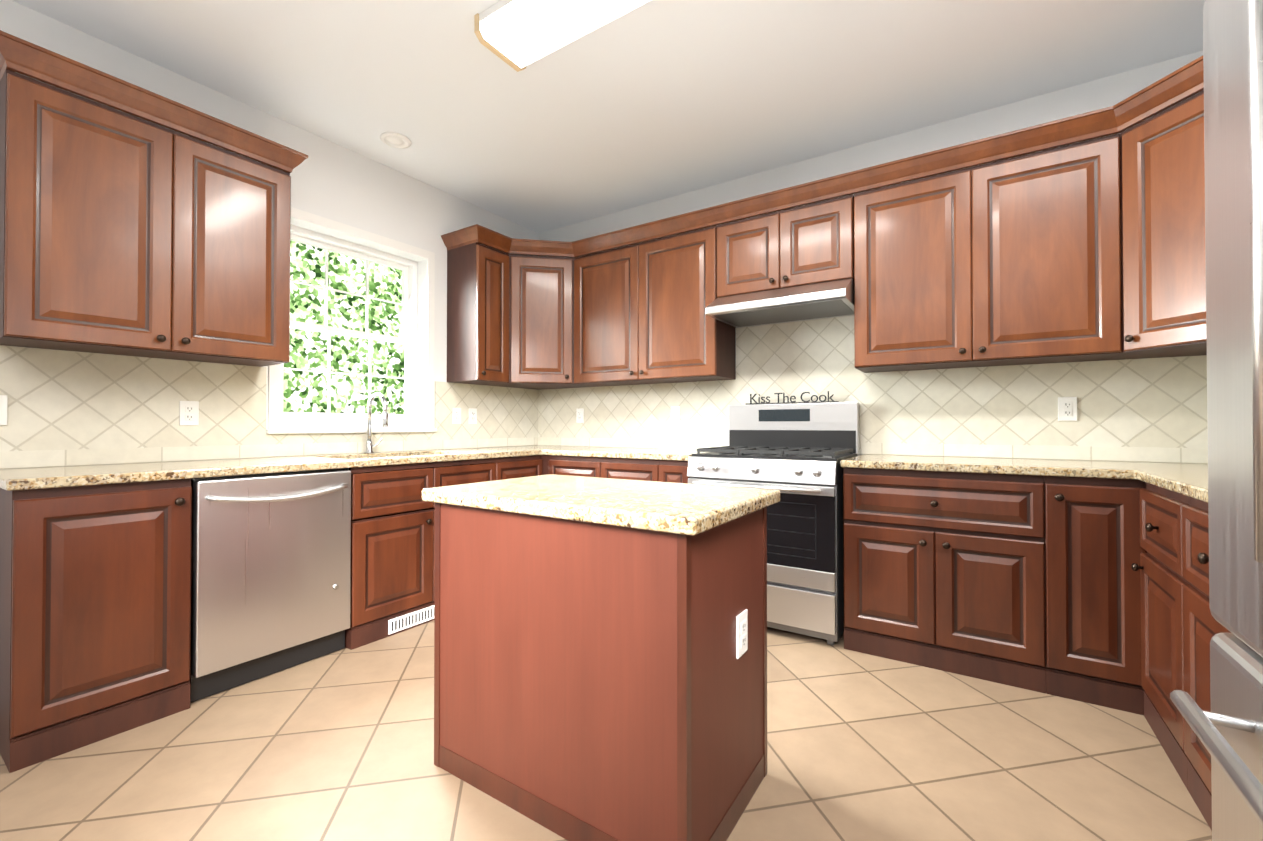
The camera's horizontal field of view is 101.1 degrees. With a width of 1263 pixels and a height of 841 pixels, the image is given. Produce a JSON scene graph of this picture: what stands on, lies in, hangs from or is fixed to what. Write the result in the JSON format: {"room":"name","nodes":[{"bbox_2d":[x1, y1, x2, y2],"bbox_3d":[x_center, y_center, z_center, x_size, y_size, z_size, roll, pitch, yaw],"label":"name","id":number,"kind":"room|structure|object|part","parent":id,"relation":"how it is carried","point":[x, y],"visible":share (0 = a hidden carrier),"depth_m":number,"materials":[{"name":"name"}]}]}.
{"room":"kitchen","nodes":[
{"label":"kitchen","id":0,"kind":"room"},
{"bbox_2d":[0,0,538,468],"bbox_3d":[-2.712,-0.274,1.808,0.220,2.760,6.600,0,-1,33],"label":"wall","id":1,"kind":"structure","parent":0,"point":[336,182],"depth_m":3.11,"materials":[{"name":"white paint"}]},
{"bbox_2d":[0,30,295,366],"bbox_3d":[-2.073,-0.808,2.285,0.329,1.038,0.909,0,-1,33],"label":"upper cabinet","id":2,"kind":"object","parent":1,"relation":"attached to","point":[126,228],"depth_m":2.09,"materials":[{"name":"brown wood"}]},
{"bbox_2d":[0,345,539,450],"bbox_3d":[-1.663,-0.039,3.193,0.007,0.478,3.090,0,-1,33],"label":"backsplash","id":3,"kind":"structure","parent":1,"relation":"attached to","point":[64,400],"depth_m":2.40,"materials":[{"name":"tile"}]},
{"bbox_2d":[0,395,7,424],"bbox_3d":[-2.444,-0.040,1.989,0.009,0.116,0.072,0,-1,33],"label":"electrical outlet","id":4,"kind":"object","parent":3,"relation":"attached to","point":[3,408],"visible":1,"depth_m":2.01,"materials":[{"name":"white plastic"}]},
{"bbox_2d":[179,401,198,424],"bbox_3d":[-2.116,-0.035,2.488,0.009,0.116,0.072,0,-1,33],"label":"electrical outlet","id":5,"kind":"object","parent":3,"relation":"attached to","point":[189,412],"visible":1,"depth_m":2.48,"materials":[{"name":"white plastic"}]},
{"bbox_2d":[452,408,460,423],"bbox_3d":[-1.269,-0.034,3.777,0.009,0.116,0.072,0,-1,33],"label":"electrical outlet","id":6,"kind":"object","parent":3,"relation":"attached to","point":[456,415],"visible":1,"depth_m":3.77,"materials":[{"name":"white plastic"}]},
{"bbox_2d":[469,408,476,423],"bbox_3d":[-1.189,-0.033,3.898,0.009,0.116,0.072,0,-1,33],"label":"electrical outlet","id":7,"kind":"object","parent":3,"relation":"attached to","point":[472,415],"visible":1,"depth_m":3.89,"materials":[{"name":"white plastic"}]},
{"bbox_2d":[280,225,416,423],"bbox_3d":[-1.787,-0.549,3.288,0.085,1.138,0.903,0,-1,33],"label":"window","id":8,"kind":"structure","parent":1,"relation":"in","point":[358,248],"depth_m":3.38,"materials":[{"name":"white wood"}]},
{"bbox_3d":[-1.789,-0.549,3.289,0.070,1.066,0.831,0,-1,33],"label":"window sash","id":9,"kind":"part","parent":8,"relation":"part of","materials":[{"name":"white wood"}]},
{"bbox_2d":[266,428,436,433],"bbox_3d":[-1.648,0.063,3.191,0.034,0.024,1.035,0,-1,33],"label":"window sill","id":10,"kind":"structure","parent":1,"relation":"attached to","point":[282,431],"depth_m":3.06,"materials":[{"name":"white wood"}]},
{"bbox_2d":[268,207,434,428],"bbox_3d":[-1.658,-0.562,3.204,0.011,1.225,1.015,0,-1,33],"label":"window frame","id":11,"kind":"structure","parent":1,"relation":"in","point":[274,384],"depth_m":3.33,"materials":[{"name":"white wood"}]},
{"bbox_2d":[444,226,511,385],"bbox_3d":[-1.105,-0.793,3.758,0.329,1.038,0.294,0,-1,33],"label":"upper cabinet","id":12,"kind":"object","parent":1,"relation":"attached to","point":[477,273],"depth_m":3.64,"materials":[{"name":"brown wood"}]},
{"bbox_2d":[0,620,1211,840],"bbox_3d":[-0.824,1.144,0.553,4.740,0.100,7.040,0,-1,33],"label":"floor","id":13,"kind":"structure","parent":0,"point":[336,746],"depth_m":1.65,"materials":[{"name":"tile"}]},
{"bbox_2d":[0,490,190,772],"bbox_3d":[-2.080,0.666,1.988,0.629,0.884,0.449,0,-1,33],"label":"base cabinet","id":14,"kind":"object","parent":13,"relation":"on","point":[95,626],"depth_m":1.76,"materials":[{"name":"brown wood"}]},
{"bbox_2d":[0,446,704,533],"bbox_3d":[-0.897,0.213,2.742,1.780,0.035,3.033,0,-1,33],"label":"countertop","id":15,"kind":"structure","parent":14,"relation":"on","point":[110,498],"depth_m":2.37,"materials":[{"name":"beige stone"}]},
{"bbox_2d":[364,393,388,452],"bbox_3d":[-1.516,0.016,3.145,0.213,0.366,0.106,0,-1,33],"label":"faucet","id":16,"kind":"object","parent":15,"relation":"on","point":[385,419],"depth_m":3.15,"materials":[{"name":"silver metal"}]},
{"bbox_2d":[346,464,469,473],"bbox_3d":[-1.382,0.326,3.052,0.384,0.190,0.774,0,-1,33],"label":"sink","id":17,"kind":"object","parent":15,"relation":"in","point":[468,464],"depth_m":2.89,"materials":[{"name":"silver metal"}]},
{"bbox_2d":[190,468,350,701],"bbox_3d":[-1.757,0.672,2.415,0.660,0.880,0.598,0,-1,33],"label":"dishwasher","id":18,"kind":"object","parent":13,"relation":"on","point":[270,573],"visible":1,"depth_m":2.21,"materials":[{"name":"silver metal"}]},
{"bbox_3d":[-1.498,0.545,2.247,0.042,0.498,0.544,0,-1,33],"label":"handle","id":19,"kind":"part","parent":18,"relation":"part of","materials":[{"name":"silver metal"}]},
{"bbox_2d":[345,494,434,649],"bbox_3d":[-1.366,0.676,3.074,0.629,0.887,0.909,0,-1,33],"label":"base cabinet","id":20,"kind":"object","parent":13,"relation":"on","point":[393,541],"depth_m":2.68,"materials":[{"name":"brown wood"}]},
{"bbox_2d":[388,605,434,633],"bbox_3d":[-1.172,1.068,2.799,0.007,0.073,0.290,0,-1,33],"label":"air vent","id":21,"kind":"object","parent":20,"relation":"attached to","point":[397,624],"visible":0.83,"depth_m":2.78,"materials":[{"name":"white plastic"}]},
{"bbox_2d":[422,474,779,840],"bbox_3d":[-0.102,0.662,1.651,0.975,0.886,0.610,0,-1,33],"label":"kitchen island","id":22,"kind":"object","parent":13,"relation":"on","point":[600,659],"visible":1,"depth_m":1.38,"materials":[{"name":"wood"}]},
{"bbox_2d":[576,466,659,481],"bbox_3d":[-0.037,0.683,3.612,0.880,0.884,0.628,0,-1,33],"label":"base cabinet","id":23,"kind":"object","parent":13,"relation":"on","point":[646,473],"depth_m":3.20,"materials":[{"name":"brown wood"}]},
{"bbox_2d":[660,458,689,483],"bbox_3d":[0.416,0.680,3.314,0.205,0.884,0.628,0,-1,33],"label":"base cabinet","id":24,"kind":"object","parent":13,"relation":"on","point":[676,473],"depth_m":3.05,"materials":[{"name":"brown wood"}]},
{"bbox_2d":[687,391,859,644],"bbox_3d":[0.815,0.469,2.980,0.800,1.297,0.706,0,-1,33],"label":"range","id":25,"kind":"object","parent":13,"relation":"on","point":[794,453],"visible":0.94,"depth_m":2.66,"materials":[{"name":"silver metal"}]},
{"bbox_2d":[692,430,856,462],"bbox_3d":[0.827,0.135,3.002,0.796,0.154,0.539,0,-1,33],"label":"cooktop","id":26,"kind":"object","parent":25,"relation":"in","point":[804,445],"depth_m":3.07,"materials":[{"name":"black metal"}]},
{"bbox_3d":[0.659,0.556,2.742,0.792,0.369,0.031,0,-1,33],"label":"door glass","id":27,"kind":"part","parent":25,"relation":"part of","materials":[{"name":"black glass"}]},
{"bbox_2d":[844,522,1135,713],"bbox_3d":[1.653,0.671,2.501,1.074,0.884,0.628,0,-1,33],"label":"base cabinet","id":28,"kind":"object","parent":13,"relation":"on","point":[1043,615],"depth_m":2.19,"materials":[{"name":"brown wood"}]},
{"bbox_2d":[841,454,1208,553],"bbox_3d":[1.496,0.203,1.723,1.692,0.035,2.107,0,-1,33],"label":"countertop","id":29,"kind":"structure","parent":28,"relation":"on","point":[1146,505],"depth_m":2.14,"materials":[{"name":"beige stone"}]},
{"bbox_2d":[1136,546,1175,768],"bbox_3d":[2.048,0.662,1.586,0.628,0.884,0.475,0,-1,33],"label":"base cabinet","id":30,"kind":"object","parent":13,"relation":"on","point":[1155,640],"depth_m":1.79,"materials":[{"name":"brown wood"}]},
{"bbox_2d":[1172,550,1230,829],"bbox_3d":[1.775,0.658,1.171,0.628,0.884,0.520,0,-1,33],"label":"base cabinet","id":31,"kind":"object","parent":13,"relation":"on","point":[1194,626],"depth_m":1.50,"materials":[{"name":"brown wood"}]},
{"bbox_2d":[1170,0,1262,840],"bbox_3d":[0.982,0.203,0.243,0.891,1.775,0.902,0,-1,33],"label":"refrigerator","id":32,"kind":"object","parent":13,"relation":"on","point":[1228,730],"visible":1,"depth_m":0.72,"materials":[{"name":"silver metal"}]},
{"bbox_2d":[12,0,1204,232],"bbox_3d":[-0.824,-1.716,0.582,4.740,0.100,7.040,0,-1,33],"label":"ceiling","id":33,"kind":"structure","parent":0,"point":[652,100],"depth_m":2.47,"materials":[{"name":"white paint"}]},
{"bbox_2d":[380,132,411,148],"bbox_3d":[-1.379,-1.635,3.042,0.170,0.012,0.170,0,-1,33],"label":"recessed light","id":34,"kind":"object","parent":33,"relation":"in","point":[396,140],"visible":1,"depth_m":3.03,"materials":[{"name":"white"}]},
{"bbox_2d":[474,0,650,71],"bbox_3d":[-0.048,-1.605,1.889,1.240,0.094,0.270,0,-1,33],"label":"ceiling light","id":35,"kind":"object","parent":33,"relation":"attached to","point":[518,35],"visible":1,"depth_m":2.06,"materials":[{"name":"white plastic"}]},
{"bbox_2d":[539,50,1203,463],"bbox_3d":[1.049,-0.258,3.417,4.740,2.760,0.220,0,-1,33],"label":"wall","id":36,"kind":"structure","parent":0,"point":[1081,98],"depth_m":2.97,"materials":[{"name":"white paint"}]},
{"bbox_2d":[500,238,591,389],"bbox_3d":[-0.708,-0.790,4.059,0.663,1.038,0.643,0,-1,33],"label":"upper cabinet","id":37,"kind":"object","parent":36,"relation":"attached to","point":[540,284],"depth_m":3.82,"materials":[{"name":"brown wood"}]},
{"bbox_3d":[-0.661,-0.738,3.834,0.447,0.921,0.019,0,-1,-10],"label":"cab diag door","id":38,"kind":"part","parent":37,"relation":"part of","materials":[{"name":"brown wood"}]},
{"bbox_3d":[0.062,-1.284,1.926,4.298,0.092,2.752,0,-1,33],"label":"cab crown","id":39,"kind":"part","parent":37,"relation":"part of","materials":[{"name":"brown wood"}]},
{"bbox_2d":[0,437,1207,468],"bbox_3d":[0.154,0.154,2.051,4.282,0.068,3.021,0,-1,33],"label":"backsplash","id":40,"kind":"structure","parent":36,"relation":"attached to","point":[35,459],"depth_m":2.67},
{"bbox_2d":[572,206,735,386],"bbox_3d":[0.135,-0.794,3.693,1.144,1.038,0.328,0,-1,33],"label":"upper cabinet","id":41,"kind":"object","parent":36,"relation":"attached to","point":[639,316],"depth_m":3.51,"materials":[{"name":"brown wood"}]},
{"bbox_2d":[716,171,855,298],"bbox_3d":[0.950,-1.042,3.160,0.794,0.553,0.328,0,-1,33],"label":"upper cabinet","id":42,"kind":"object","parent":36,"relation":"attached to","point":[799,245],"depth_m":2.99,"materials":[{"name":"brown wood"}]},
{"bbox_2d":[706,278,853,327],"bbox_3d":[0.903,-0.695,3.080,0.786,0.140,0.490,0,-1,33],"label":"range hood","id":43,"kind":"object","parent":42,"relation":"attached to","point":[829,299],"visible":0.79,"depth_m":2.96,"materials":[{"name":"silver metal"}]},
{"bbox_2d":[540,315,1207,453],"bbox_3d":[0.986,-0.281,3.321,4.297,0.963,0.007,0,-1,33],"label":"backsplash","id":44,"kind":"structure","parent":36,"relation":"attached to","point":[1146,402],"depth_m":2.91,"materials":[{"name":"tile"}]},
{"bbox_2d":[576,408,583,422],"bbox_3d":[-0.420,-0.040,4.232,0.072,0.116,0.009,0,-1,33],"label":"electrical outlet","id":45,"kind":"object","parent":44,"relation":"attached to","point":[579,415],"visible":1,"depth_m":4.23,"materials":[{"name":"white plastic"}]},
{"bbox_2d":[671,406,679,421],"bbox_3d":[0.316,-0.044,3.748,0.072,0.116,0.009,0,-1,33],"label":"electrical outlet","id":46,"kind":"object","parent":44,"relation":"attached to","point":[675,413],"visible":1,"depth_m":3.74,"materials":[{"name":"white plastic"}]},
{"bbox_2d":[1058,397,1076,420],"bbox_3d":[2.139,-0.056,2.550,0.072,0.116,0.009,0,-1,33],"label":"electrical outlet","id":47,"kind":"object","parent":44,"relation":"attached to","point":[1067,408],"visible":1,"depth_m":2.55,"materials":[{"name":"white plastic"}]},
{"bbox_2d":[852,106,1127,372],"bbox_3d":[1.731,-0.804,2.644,1.064,1.038,0.328,0,-1,33],"label":"upper cabinet","id":48,"kind":"object","parent":36,"relation":"attached to","point":[1009,261],"depth_m":2.47,"materials":[{"name":"brown wood"}]},
{"bbox_2d":[1116,56,1206,359],"bbox_3d":[2.349,-0.810,2.050,0.618,1.038,0.643,0,-1,33],"label":"upper cabinet","id":49,"kind":"object","parent":36,"relation":"attached to","point":[1161,249],"depth_m":2.06,"materials":[{"name":"brown wood"}]},
{"bbox_3d":[2.073,-0.340,2.160,0.031,0.031,0.031,0,-1,-9],"label":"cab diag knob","id":50,"kind":"part","parent":49,"relation":"part of","materials":[{"name":"brown metal"}]},
{"bbox_3d":[2.125,-0.756,2.003,0.019,0.921,0.415,0,-1,-9],"label":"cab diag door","id":51,"kind":"part","parent":49,"relation":"part of","materials":[{"name":"brown wood"}]},
{"label":"outside","id":52,"kind":"structure","parent":0,"visible":0},
{"bbox_2d":[280,240,404,423],"bbox_3d":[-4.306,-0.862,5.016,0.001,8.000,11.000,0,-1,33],"label":"trees","id":53,"kind":"object","parent":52,"point":[305,391],"depth_m":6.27,"materials":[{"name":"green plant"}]}
]}

